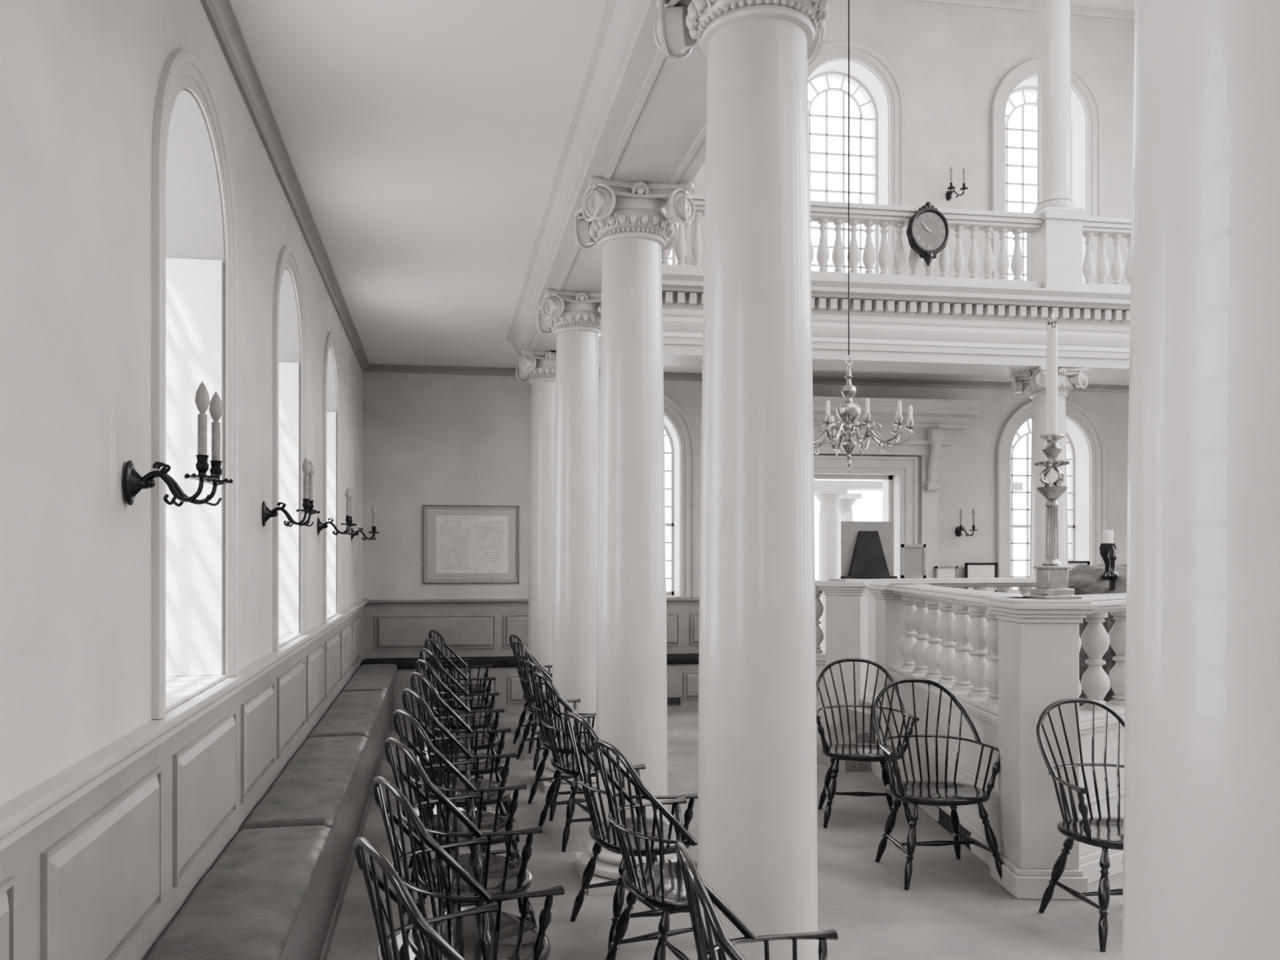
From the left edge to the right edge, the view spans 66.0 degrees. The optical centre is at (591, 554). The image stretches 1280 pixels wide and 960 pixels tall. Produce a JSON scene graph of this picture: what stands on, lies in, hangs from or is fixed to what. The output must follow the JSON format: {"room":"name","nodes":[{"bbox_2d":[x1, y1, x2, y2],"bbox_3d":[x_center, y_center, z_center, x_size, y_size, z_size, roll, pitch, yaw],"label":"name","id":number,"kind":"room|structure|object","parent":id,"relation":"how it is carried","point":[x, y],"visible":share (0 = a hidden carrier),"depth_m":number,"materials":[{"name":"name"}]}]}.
{"room":"house of worship","nodes":[
{"label":"house of worship","id":0,"kind":"room"},
{"bbox_2d":[0,0,362,805],"bbox_3d":[-1.675,-2.450,3.954,0.420,8.300,14.320,0,0,-9],"label":"wall","id":1,"kind":"structure","parent":0,"point":[79,79],"depth_m":2.47,"materials":[{"name":"paint"}]},
{"bbox_2d":[124,381,233,506],"bbox_3d":[-1.134,-0.298,2.701,0.257,0.331,0.248,0,0,-9],"label":"wall sconce","id":2,"kind":"object","parent":1,"relation":"attached to","point":[135,482],"visible":1,"depth_m":2.67,"materials":[{"name":"brown metal"}]},
{"bbox_2d":[0,608,363,959],"bbox_3d":[-1.422,1.130,3.780,0.028,1.140,13.900,0,0,-9],"label":"wainscoting","id":3,"kind":"structure","parent":1,"relation":"attached to","point":[103,877],"depth_m":2.93,"materials":[{"name":"white wood"}]},
{"bbox_2d":[0,600,367,851],"bbox_3d":[-1.409,0.531,3.782,0.055,0.078,13.900,0,0,-9],"label":"trim","id":4,"kind":"structure","parent":1,"relation":"attached to","point":[28,810],"depth_m":2.55,"materials":[{"name":"white wood"}]},
{"bbox_2d":[165,257,222,675],"bbox_3d":[-1.557,-0.342,3.446,0.322,1.636,0.862,0,0,-9],"label":"window blind","id":5,"kind":"object","parent":1,"relation":"attached to","point":[193,286],"depth_m":3.86,"materials":[{"name":"white fabric"}]},
{"bbox_2d":[151,48,238,719],"bbox_3d":[-1.583,-0.613,3.442,0.450,2.205,1.110,0,0,-9],"label":"window","id":6,"kind":"structure","parent":1,"relation":"in","point":[182,69],"depth_m":3.27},
{"bbox_2d":[165,88,224,675],"bbox_3d":[-1.598,-0.561,3.440,0.418,2.078,0.880,0,0,-9],"label":"trim","id":7,"kind":"structure","parent":1,"relation":"attached to","point":[194,229],"depth_m":3.82,"materials":[{"name":"paint"}]},
{"bbox_2d":[279,362,298,633],"bbox_3d":[-1.871,-0.342,5.522,0.322,1.636,0.862,0,0,-9],"label":"window blind","id":8,"kind":"object","parent":1,"relation":"attached to","point":[288,371],"depth_m":5.95,"materials":[{"name":"white fabric"}]},
{"bbox_2d":[279,267,300,633],"bbox_3d":[-1.912,-0.561,5.516,0.418,2.078,0.880,0,0,-9],"label":"trim","id":9,"kind":"structure","parent":1,"relation":"attached to","point":[289,335],"depth_m":5.93,"materials":[{"name":"paint"}]},
{"bbox_2d":[272,245,307,650],"bbox_3d":[-1.897,-0.613,5.518,0.450,2.205,1.110,0,0,-9],"label":"window","id":10,"kind":"structure","parent":1,"relation":"in","point":[287,258],"depth_m":5.53,"materials":[{"name":"white paint"}]},
{"bbox_2d":[262,457,319,527],"bbox_3d":[-1.453,-0.298,4.756,0.257,0.331,0.248,0,0,-9],"label":"wall sconce","id":11,"kind":"object","parent":1,"relation":"attached to","point":[308,468],"visible":1,"depth_m":4.72,"materials":[{"name":"brown metal"}]},
{"bbox_2d":[326,412,336,613],"bbox_3d":[-2.185,-0.342,7.599,0.322,1.636,0.862,0,0,-9],"label":"window blind","id":12,"kind":"object","parent":1,"relation":"attached to","point":[331,416],"depth_m":8.03,"materials":[{"name":"white fabric"}]},
{"bbox_2d":[326,347,337,613],"bbox_3d":[-2.226,-0.561,7.592,0.418,2.078,0.880,0,0,-9],"label":"trim","id":13,"kind":"structure","parent":1,"relation":"attached to","point":[331,406],"depth_m":8.02,"materials":[{"name":"paint"}]},
{"bbox_2d":[322,331,342,622],"bbox_3d":[-2.211,-0.613,7.595,0.450,2.205,1.110,0,0,-9],"label":"window","id":14,"kind":"structure","parent":1,"relation":"in","point":[331,340],"depth_m":7.78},
{"bbox_2d":[317,487,356,535],"bbox_3d":[-1.767,-0.298,6.833,0.257,0.331,0.248,0,0,-9],"label":"wall sconce","id":15,"kind":"object","parent":1,"relation":"attached to","point":[348,494],"visible":1,"depth_m":6.79,"materials":[{"name":"brown metal"}]},
{"bbox_2d":[351,505,379,540],"bbox_3d":[-2.145,-0.298,9.334,0.257,0.331,0.248,0,0,-9],"label":"wall sconce","id":16,"kind":"object","parent":1,"relation":"attached to","point":[373,509],"visible":1,"depth_m":9.29,"materials":[{"name":"brown metal"}]},
{"bbox_2d":[200,0,1128,392],"bbox_3d":[4.049,-2.013,4.607,11.095,0.075,13.900,0,0,-9],"label":"trim","id":17,"kind":"structure","parent":1,"relation":"attached to","point":[220,15],"depth_m":6.02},
{"bbox_2d":[229,0,1129,385],"bbox_3d":[4.049,-2.275,4.607,11.095,0.450,13.900,0,0,-9],"label":"ceiling","id":18,"kind":"structure","parent":0,"point":[424,140],"depth_m":4.97,"materials":[{"name":"paint"}]},
{"bbox_2d":[506,0,707,355],"bbox_3d":[0.599,-2.227,3.297,0.970,0.697,12.340,0,0,-9],"label":"beam","id":19,"kind":"structure","parent":18,"relation":"attached to","point":[639,114],"depth_m":4.50,"materials":[{"name":"white paint"}]},
{"bbox_2d":[551,271,1130,378],"bbox_3d":[4.169,-2.232,9.981,9.250,0.685,0.970,0,0,-9],"label":"entablature","id":20,"kind":"structure","parent":18,"relation":"attached to","point":[679,290],"depth_m":9.62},
{"bbox_2d":[661,193,1131,292],"bbox_3d":[4.115,-3.022,10.008,9.350,0.895,0.400,0,0,-9],"label":"gallery balustrade","id":21,"kind":"object","parent":20,"relation":"on","point":[1054,237],"visible":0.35,"depth_m":9.91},
{"bbox_2d":[906,201,949,266],"bbox_3d":[3.325,-3.163,9.711,0.435,0.637,0.105,0,0,-9],"label":"wall clock","id":22,"kind":"object","parent":21,"relation":"attached to","point":[927,232],"visible":1,"depth_m":9.68,"materials":[{"name":"brown metal"}]},
{"bbox_2d":[1032,0,1084,213],"bbox_3d":[4.753,-5.030,10.104,0.400,3.130,0.400,0,0,-9],"label":"column","id":23,"kind":"structure","parent":21,"relation":"on","point":[1054,59],"depth_m":9.97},
{"bbox_2d":[326,709,1123,959],"bbox_3d":[3.668,1.760,7.129,11.995,0.120,19.000,0,0,-9],"label":"floor","id":24,"kind":"structure","parent":0,"point":[952,908],"depth_m":4.87,"materials":[{"name":"carpet"}]},
{"bbox_2d":[280,669,396,959],"bbox_3d":[-1.519,1.438,5.656,0.373,0.525,9.240,0,0,-9],"label":"bench","id":25,"kind":"object","parent":24,"relation":"on","point":[311,935],"visible":0.18,"depth_m":4.74,"materials":[{"name":"paint"}]},
{"bbox_2d":[143,825,331,959],"bbox_3d":[-1.135,1.151,3.123,0.378,0.045,2.035,0,0,-9],"label":"bench cushion","id":26,"kind":"object","parent":25,"relation":"on","point":[247,905],"visible":1,"depth_m":3.24,"materials":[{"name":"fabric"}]},
{"bbox_2d":[239,735,368,831],"bbox_3d":[-1.443,1.151,5.160,0.378,0.045,2.035,0,0,-9],"label":"bench cushion","id":27,"kind":"object","parent":25,"relation":"on","point":[312,788],"visible":0.98,"depth_m":4.82,"materials":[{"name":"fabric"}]},
{"bbox_2d":[306,690,386,739],"bbox_3d":[-1.751,1.151,7.197,0.378,0.045,2.035,0,0,-9],"label":"bench cushion","id":28,"kind":"object","parent":25,"relation":"on","point":[351,713],"visible":0.98,"depth_m":6.95,"materials":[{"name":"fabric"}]},
{"bbox_2d":[339,663,397,693],"bbox_3d":[-2.056,1.151,9.214,0.378,0.045,2.035,0,0,-9],"label":"bench cushion","id":29,"kind":"object","parent":25,"relation":"on","point":[379,677],"visible":0.98,"depth_m":9.03,"materials":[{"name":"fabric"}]},
{"bbox_2d":[353,835,499,959],"bbox_3d":[-0.305,1.201,2.511,0.552,1.005,0.648,0,0,-29],"label":"armchair","id":30,"kind":"object","parent":24,"relation":"on","point":[399,893],"visible":1,"depth_m":2.39,"materials":[{"name":"brown wood"}]},
{"bbox_2d":[424,638,497,750],"bbox_3d":[-1.108,1.201,8.308,0.552,1.005,0.648,0,0,-27],"label":"armchair","id":31,"kind":"object","parent":24,"relation":"on","point":[477,701],"visible":0.44,"depth_m":8.12,"materials":[{"name":"brown wood"}]},
{"bbox_2d":[401,688,521,868],"bbox_3d":[-0.703,1.201,5.218,0.552,1.005,0.648,0,0,-28],"label":"armchair","id":32,"kind":"object","parent":24,"relation":"on","point":[490,797],"visible":0.52,"depth_m":5.06,"materials":[{"name":"brown wood"}]},
{"bbox_2d":[415,658,511,813],"bbox_3d":[-0.889,1.201,6.662,0.552,1.005,0.648,0,0,-27],"label":"armchair","id":33,"kind":"object","parent":24,"relation":"on","point":[482,738],"visible":0.47,"depth_m":6.47,"materials":[{"name":"brown wood"}]},
{"bbox_2d":[419,648,506,782],"bbox_3d":[-0.996,1.201,7.435,0.552,1.005,0.648,0,0,-27],"label":"armchair","id":34,"kind":"object","parent":24,"relation":"on","point":[479,718],"visible":0.45,"depth_m":7.25,"materials":[{"name":"brown wood"}]},
{"bbox_2d":[428,629,497,737],"bbox_3d":[-1.230,1.201,9.250,0.552,1.005,0.648,0,0,-27],"label":"armchair","id":35,"kind":"object","parent":24,"relation":"on","point":[475,687],"visible":0.43,"depth_m":9.06,"materials":[{"name":"brown wood"}]},
{"bbox_2d":[384,737,542,959],"bbox_3d":[-0.507,1.201,3.846,0.552,1.005,0.648,0,0,-29],"label":"armchair","id":36,"kind":"object","parent":24,"relation":"on","point":[501,875],"visible":0.72,"depth_m":3.71,"materials":[{"name":"brown wood"}]},
{"bbox_2d":[392,709,536,924],"bbox_3d":[-0.610,1.201,4.528,0.552,1.005,0.648,0,0,-29],"label":"armchair","id":37,"kind":"object","parent":24,"relation":"on","point":[486,822],"visible":0.53,"depth_m":4.37,"materials":[{"name":"brown wood"}]},
{"bbox_2d":[409,671,519,842],"bbox_3d":[-0.791,1.201,5.933,0.552,1.005,0.648,0,0,-28],"label":"armchair","id":38,"kind":"object","parent":24,"relation":"on","point":[484,764],"visible":0.5,"depth_m":5.77,"materials":[{"name":"brown wood"}]},
{"bbox_2d":[372,775,564,959],"bbox_3d":[-0.407,1.201,3.184,0.552,1.005,0.648,0,0,-29],"label":"armchair","id":39,"kind":"object","parent":24,"relation":"on","point":[514,937],"visible":0.9,"depth_m":3.07,"materials":[{"name":"brown wood"}]},
{"bbox_2d":[509,634,552,753],"bbox_3d":[-0.430,1.201,8.687,0.552,1.005,0.648,0,0,-21],"label":"armchair","id":40,"kind":"object","parent":24,"relation":"on","point":[534,726],"visible":0.34,"depth_m":8.66,"materials":[{"name":"brown wood"}]},
{"bbox_2d":[511,640,552,770],"bbox_3d":[-0.350,1.201,8.022,0.552,1.005,0.648,0,0,-21],"label":"armchair","id":41,"kind":"object","parent":24,"relation":"on","point":[529,708],"visible":0.35,"depth_m":7.94,"materials":[{"name":"brown wood"}]},
{"bbox_2d":[515,349,555,738],"bbox_3d":[-0.418,-0.097,9.383,0.579,3.593,0.579,0,0,-9],"label":"column","id":42,"kind":"structure","parent":24,"relation":"on","point":[537,367],"depth_m":9.22,"materials":[{"name":"white paint"}]},
{"bbox_2d":[394,663,698,716],"bbox_3d":[-0.283,1.450,10.754,4.343,0.500,0.426,0,0,-9],"label":"bench","id":43,"kind":"object","parent":24,"relation":"on","point":[682,680],"visible":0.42,"depth_m":10.46,"materials":[{"name":"grey wood"}]},
{"bbox_2d":[360,657,420,669],"bbox_3d":[-2.078,1.162,10.150,0.589,0.074,1.043,0,0,-9],"label":"bench cushion","id":44,"kind":"object","parent":43,"relation":"on","point":[402,663],"depth_m":10.32,"materials":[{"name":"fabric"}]},
{"bbox_2d":[448,656,516,667],"bbox_3d":[-1.133,1.162,10.292,0.710,0.074,1.043,0,0,-9],"label":"bench cushion","id":45,"kind":"object","parent":43,"relation":"on","point":[510,661],"depth_m":10.44,"materials":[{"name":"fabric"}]},
{"bbox_2d":[667,697,680,705],"bbox_3d":[0.874,1.600,10.722,0.195,0.080,0.018,0,0,-9],"label":"vent grille","id":46,"kind":"object","parent":43,"relation":"attached to","point":[671,700],"depth_m":10.73,"materials":[{"name":"grey metal"}]},
{"bbox_2d":[666,653,698,664],"bbox_3d":[0.998,1.162,10.615,0.592,0.074,1.042,0,0,-9],"label":"bench cushion","id":47,"kind":"object","parent":43,"relation":"on","point":[672,659],"depth_m":10.73,"materials":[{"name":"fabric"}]},
{"bbox_2d":[523,660,595,821],"bbox_3d":[-0.160,1.201,6.564,0.552,1.005,0.648,0,0,-21],"label":"armchair","id":48,"kind":"object","parent":24,"relation":"on","point":[544,741],"visible":0.51,"depth_m":6.54,"materials":[{"name":"brown wood"}]},
{"bbox_2d":[531,671,595,852],"bbox_3d":[-0.061,1.201,5.911,0.552,1.005,0.648,0,0,-21],"label":"armchair","id":49,"kind":"object","parent":24,"relation":"on","point":[566,764],"visible":0.61,"depth_m":5.81,"materials":[{"name":"brown wood"}]},
{"bbox_2d":[536,288,601,793],"bbox_3d":[-0.102,-0.097,7.297,0.579,3.593,0.579,0,0,-9],"label":"column","id":50,"kind":"structure","parent":24,"relation":"on","point":[574,317],"depth_m":7.14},
{"bbox_2d":[564,711,697,952],"bbox_3d":[0.176,1.201,4.410,0.552,1.005,0.648,0,0,-21],"label":"armchair","id":51,"kind":"object","parent":24,"relation":"on","point":[603,833],"visible":0.66,"depth_m":4.30,"materials":[{"name":"brown wood"}]},
{"bbox_2d":[572,176,695,895],"bbox_3d":[0.213,-0.097,5.210,0.579,3.593,0.579,0,0,-9],"label":"column","id":52,"kind":"structure","parent":24,"relation":"on","point":[631,223],"depth_m":5.05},
{"bbox_2d":[592,739,697,959],"bbox_3d":[0.306,1.201,3.757,0.552,1.005,0.648,0,0,-20],"label":"armchair","id":53,"kind":"object","parent":24,"relation":"on","point":[660,885],"visible":0.73,"depth_m":3.68,"materials":[{"name":"brown wood"}]},
{"bbox_2d":[653,0,829,959],"bbox_3d":[0.527,-0.097,3.134,0.579,3.593,0.579,0,0,-9],"label":"column","id":54,"kind":"structure","parent":24,"relation":"on","point":[757,845],"depth_m":2.98,"materials":[{"name":"white paint"}]},
{"bbox_2d":[674,841,838,959],"bbox_3d":[0.483,1.201,2.346,0.552,1.005,0.648,0,0,-4],"label":"armchair","id":55,"kind":"object","parent":24,"relation":"on","point":[696,889],"visible":1,"depth_m":2.33,"materials":[{"name":"brown wood"}]},
{"bbox_2d":[813,488,847,651],"bbox_3d":[3.419,0.380,14.171,0.400,2.640,0.400,0,0,-9],"label":"porch column","id":56,"kind":"structure","parent":24,"relation":"on","point":[828,521],"depth_m":14.05,"materials":[{"name":"paint"}]},
{"bbox_2d":[813,480,1022,491],"bbox_3d":[4.112,-0.995,14.275,4.400,0.110,0.400,0,0,-9],"label":"trim","id":57,"kind":"structure","parent":56,"relation":"on","point":[850,485],"depth_m":14.03,"materials":[{"name":"paint"}]},
{"bbox_2d":[837,493,862,577],"bbox_3d":[3.947,0.380,15.363,0.400,2.640,0.400,0,0,-9],"label":"porch column","id":58,"kind":"structure","parent":24,"relation":"on","point":[846,502],"depth_m":15.24,"materials":[{"name":"paint"}]},
{"bbox_2d":[816,657,919,828],"bbox_3d":[1.740,1.201,6.351,0.648,1.005,0.552,0,0,5],"label":"armchair","id":59,"kind":"object","parent":24,"relation":"on","point":[852,752],"visible":0.8,"depth_m":6.44,"materials":[{"name":"brown wood"}]},
{"bbox_2d":[872,678,1003,890],"bbox_3d":[1.834,1.201,5.274,0.648,1.005,0.552,0,0,-6],"label":"armchair","id":60,"kind":"object","parent":24,"relation":"on","point":[937,793],"visible":0.97,"depth_m":5.29,"materials":[{"name":"brown wood"}]},
{"bbox_2d":[815,577,1126,899],"bbox_3d":[3.643,0.963,7.229,4.334,1.473,4.439,0,0,-9],"label":"balustrade","id":61,"kind":"object","parent":24,"relation":"on","point":[1004,672],"visible":0.56,"depth_m":5.47,"materials":[{"name":"paint"}]},
{"bbox_2d":[840,521,897,578],"bbox_3d":[2.568,-0.041,9.101,0.520,0.530,0.080,0,0,-9],"label":"display board","id":62,"kind":"object","parent":61,"relation":"on","point":[867,548],"visible":0.98,"depth_m":9.10,"materials":[{"name":"fabric"}]},
{"bbox_2d":[900,543,925,578],"bbox_3d":[3.002,0.064,9.172,0.240,0.320,0.020,0,0,-9],"label":"picture frame","id":63,"kind":"object","parent":61,"relation":"on","point":[913,556],"visible":1,"depth_m":9.17,"materials":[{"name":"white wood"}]},
{"bbox_2d":[904,546,923,575],"bbox_3d":[3.002,0.064,9.174,0.200,0.280,0.009,0,0,-9],"label":"print","id":64,"kind":"object","parent":63,"relation":"attached to","point":[913,556],"depth_m":9.17},
{"bbox_2d":[937,806,971,850],"bbox_3d":[2.179,1.642,5.920,0.008,0.100,0.600,0,0,2],"label":"vent grille","id":65,"kind":"object","parent":61,"relation":"attached to","point":[943,812],"depth_m":5.99,"materials":[{"name":"black metal"}]},
{"bbox_2d":[1022,313,1082,599],"bbox_3d":[2.354,-0.503,5.029,0.200,1.455,0.200,0,0,-9],"label":"candlestick","id":66,"kind":"object","parent":61,"relation":"on","point":[1051,577],"visible":1,"depth_m":5.00,"materials":[{"name":"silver metal"}]},
{"bbox_2d":[1046,328,1057,434],"bbox_3d":[2.354,-0.883,5.029,0.054,0.545,0.054,0,0,-9],"label":"candle","id":67,"kind":"object","parent":66,"relation":"on","point":[1051,333],"depth_m":5.01,"materials":[{"name":"wax"}]},
{"bbox_2d":[1068,546,1126,706],"bbox_3d":[4.028,0.570,7.274,0.940,1.260,0.736,0,0,-9],"label":"desk","id":68,"kind":"object","parent":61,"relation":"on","point":[1084,579],"depth_m":7.12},
{"bbox_2d":[1099,530,1116,579],"bbox_3d":[3.761,0.003,7.163,0.110,0.355,0.108,0,0,-9],"label":"candle holder","id":69,"kind":"object","parent":68,"relation":"on","point":[1108,535],"visible":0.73,"depth_m":7.14,"materials":[{"name":"metal"}]},
{"bbox_2d":[1102,530,1113,543],"bbox_3d":[3.761,-0.127,7.163,0.070,0.097,0.070,0,0,-9],"label":"candle","id":70,"kind":"object","parent":69,"relation":"on","point":[1108,535],"depth_m":7.13,"materials":[{"name":"wax"}]},
{"bbox_2d":[1009,365,1088,594],"bbox_3d":[4.724,-0.097,10.161,0.579,3.593,0.579,0,0,-9],"label":"column","id":71,"kind":"structure","parent":24,"relation":"on","point":[1036,379],"depth_m":10.04,"materials":[{"name":"white paint"}]},
{"bbox_2d":[1035,697,1124,951],"bbox_3d":[2.400,1.201,4.520,0.648,1.005,0.552,0,0,-11],"label":"armchair","id":72,"kind":"object","parent":24,"relation":"on","point":[1106,833],"visible":0.62,"depth_m":4.59,"materials":[{"name":"brown wood"}]},
{"bbox_2d":[1122,0,1279,959],"bbox_3d":[0.828,-0.097,1.145,0.579,3.593,0.579,0,0,-9],"label":"column","id":73,"kind":"structure","parent":24,"relation":"on","point":[1202,823],"depth_m":1.07,"materials":[{"name":"white paint"}]},
{"bbox_2d":[362,0,1134,599],"bbox_3d":[3.186,-2.450,11.718,11.515,8.300,0.420,0,0,-9],"label":"wall","id":74,"kind":"structure","parent":0,"point":[435,439],"depth_m":11.61,"materials":[{"name":"paint"}]},
{"bbox_2d":[422,504,519,583],"bbox_3d":[-1.316,-0.110,10.810,1.050,0.860,0.022,0,0,-9],"label":"framed document","id":75,"kind":"object","parent":74,"relation":"attached to","point":[462,544],"visible":1,"depth_m":10.81,"materials":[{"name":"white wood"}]},
{"bbox_2d":[364,597,699,607],"bbox_3d":[3.014,0.531,11.452,11.095,0.078,0.055,0,0,-9],"label":"trim","id":76,"kind":"structure","parent":74,"relation":"attached to","point":[669,601],"depth_m":10.77,"materials":[{"name":"grey wood"}]},
{"bbox_2d":[934,566,957,577],"bbox_3d":[4.176,0.315,11.575,0.280,0.350,0.024,0,0,-9],"label":"picture frame","id":77,"kind":"object","parent":76,"relation":"on","point":[940,571],"visible":0.41,"depth_m":11.57,"materials":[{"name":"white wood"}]},
{"bbox_2d":[937,568,955,577],"bbox_3d":[4.176,0.315,11.577,0.240,0.310,0.008,0,0,-9],"label":"print","id":78,"kind":"object","parent":77,"relation":"attached to","point":[942,572],"depth_m":11.57,"materials":[{"name":"paper"}]},
{"bbox_2d":[964,562,997,591],"bbox_3d":[4.611,0.295,11.640,0.400,0.390,0.024,0,0,-9],"label":"picture frame","id":79,"kind":"object","parent":76,"relation":"on","point":[972,570],"visible":0.41,"depth_m":11.64,"materials":[{"name":"wood"}]},
{"bbox_2d":[1068,560,1089,570],"bbox_3d":[5.798,0.285,11.820,0.400,0.410,0.024,0,0,-9],"label":"picture frame","id":80,"kind":"object","parent":76,"relation":"on","point":[1073,563],"visible":0.24,"depth_m":11.82,"materials":[{"name":"wood"}]},
{"bbox_2d":[1068,563,1087,570],"bbox_3d":[5.797,0.285,11.822,0.360,0.370,0.008,0,0,-9],"label":"print","id":81,"kind":"object","parent":80,"relation":"attached to","point":[1073,565],"depth_m":11.82,"materials":[{"name":"paper"}]},
{"bbox_2d":[663,414,679,596],"bbox_3d":[0.455,-0.616,11.306,1.060,2.188,0.418,0,0,-9],"label":"trim","id":82,"kind":"structure","parent":74,"relation":"attached to","point":[668,424],"depth_m":11.29,"materials":[{"name":"white wood"}]},
{"bbox_2d":[363,604,990,659],"bbox_3d":[3.012,1.130,11.466,11.095,1.140,0.026,0,0,-9],"label":"trim","id":83,"kind":"structure","parent":74,"relation":"attached to","point":[388,632],"depth_m":10.79,"materials":[{"name":"grey wood"}]},
{"bbox_2d":[675,223,678,264],"bbox_3d":[0.455,-4.391,11.306,1.080,2.758,0.418,0,0,-9],"label":"trim","id":84,"kind":"structure","parent":74,"relation":"attached to","point":[676,259],"depth_m":11.37,"materials":[{"name":"white paint"}]},
{"bbox_2d":[663,394,697,597],"bbox_3d":[0.460,-0.700,11.273,1.420,2.380,0.486,0,0,-9],"label":"window","id":85,"kind":"structure","parent":74,"relation":"in","point":[673,411],"depth_m":11.15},
{"bbox_2d":[667,173,697,265],"bbox_3d":[0.460,-4.475,11.273,1.440,2.950,0.486,0,0,-9],"label":"window","id":86,"kind":"structure","parent":74,"relation":"in","point":[688,231],"depth_m":11.15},
{"bbox_2d":[807,59,888,274],"bbox_3d":[2.926,-4.391,11.680,1.080,2.758,0.418,0,0,-9],"label":"trim","id":87,"kind":"structure","parent":74,"relation":"attached to","point":[863,74],"depth_m":11.69,"materials":[{"name":"white paint"}]},
{"bbox_2d":[807,41,905,275],"bbox_3d":[2.931,-4.475,11.646,1.440,2.950,0.486,0,0,-9],"label":"window","id":88,"kind":"structure","parent":74,"relation":"in","point":[860,54],"depth_m":11.53,"materials":[{"name":"white wood"}]},
{"bbox_2d":[813,455,917,577],"bbox_3d":[2.994,0.280,11.565,1.620,2.840,0.325,0,0,-9],"label":"door frame","id":89,"kind":"structure","parent":74,"relation":"in","point":[906,468],"depth_m":11.53,"materials":[{"name":"white wood"}]},
{"bbox_2d":[813,395,982,577],"bbox_3d":[3.040,-0.040,11.261,2.840,3.480,0.440,0,0,-9],"label":"trim","id":90,"kind":"structure","parent":74,"relation":"attached to","point":[931,417],"depth_m":11.42,"materials":[{"name":"white paint"}]},
{"bbox_2d":[945,166,968,200],"bbox_3d":[4.253,-4.353,11.536,0.248,0.331,0.257,0,0,-9],"label":"wall sconce","id":91,"kind":"object","parent":74,"relation":"attached to","point":[948,193],"visible":1,"depth_m":11.46,"materials":[{"name":"brown metal"}]},
{"bbox_2d":[955,508,977,537],"bbox_3d":[4.371,-0.373,11.554,0.248,0.331,0.257,0,0,-9],"label":"wall sconce","id":92,"kind":"object","parent":74,"relation":"attached to","point":[958,530],"visible":1,"depth_m":11.47,"materials":[{"name":"brown metal"}]},
{"bbox_2d":[907,0,1134,20],"bbox_3d":[3.015,-6.562,11.442,11.095,0.075,0.075,0,0,-9],"label":"trim","id":93,"kind":"structure","parent":74,"relation":"attached to","point":[1018,5],"depth_m":11.78,"materials":[{"name":"white wood"}]},
{"bbox_2d":[990,58,1102,284],"bbox_3d":[5.443,-4.475,12.026,1.440,2.950,0.486,0,0,-9],"label":"window","id":94,"kind":"structure","parent":74,"relation":"in","point":[999,129],"depth_m":11.89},
{"bbox_2d":[1013,75,1086,283],"bbox_3d":[5.438,-4.391,12.060,1.080,2.758,0.418,0,0,-9],"label":"trim","id":95,"kind":"structure","parent":74,"relation":"attached to","point":[1078,122],"depth_m":12.03,"materials":[{"name":"white paint"}]},
{"bbox_2d":[995,399,1106,594],"bbox_3d":[5.502,-0.700,12.035,1.420,2.380,0.486,0,0,-9],"label":"window","id":96,"kind":"structure","parent":74,"relation":"in","point":[1004,526],"depth_m":11.90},
{"bbox_2d":[1031,417,1089,560],"bbox_3d":[5.497,-0.616,12.069,1.060,2.188,0.418,0,0,-9],"label":"trim","id":97,"kind":"structure","parent":74,"relation":"attached to","point":[1078,440],"depth_m":12.08,"materials":[{"name":"white paint"}]},
{"bbox_2d":[1020,0,1134,10],"bbox_3d":[4.015,-6.675,4.830,11.995,0.150,14.350,0,0,-9],"label":"ceiling","id":98,"kind":"structure","parent":0,"point":[1129,5],"depth_m":11.79,"materials":[{"name":"paint"}]},
{"bbox_2d":[813,0,917,472],"bbox_3d":[1.929,-3.605,7.371,0.951,5.989,0.961,0,0,-9],"label":"chandelier","id":99,"kind":"object","parent":98,"relation":"hanging from","point":[848,411],"visible":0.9,"depth_m":7.33,"materials":[{"name":"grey metal"}]},
{"bbox_2d":[826,400,830,414],"bbox_3d":[1.684,-1.046,7.006,0.029,0.112,0.029,0,0,34],"label":"candle","id":100,"kind":"object","parent":99,"relation":"on","point":[828,404],"depth_m":6.99,"materials":[{"name":"wax"}]},
{"bbox_2d":[865,397,869,413],"bbox_3d":[1.945,-1.046,6.932,0.029,0.112,0.029,0,0,-2],"label":"candle","id":101,"kind":"object","parent":99,"relation":"on","point":[867,401],"depth_m":6.92,"materials":[{"name":"wax"}]},
{"bbox_2d":[897,400,902,414],"bbox_3d":[2.201,-1.046,7.025,0.029,0.112,0.029,0,0,-38],"label":"candle","id":102,"kind":"object","parent":99,"relation":"on","point":[899,403],"depth_m":7.01,"materials":[{"name":"wax"}]},
{"bbox_2d":[908,404,912,419],"bbox_3d":[2.353,-1.046,7.250,0.029,0.112,0.029,0,0,16],"label":"candle","id":103,"kind":"object","parent":99,"relation":"on","point":[910,408],"depth_m":7.24,"materials":[{"name":"wax"}]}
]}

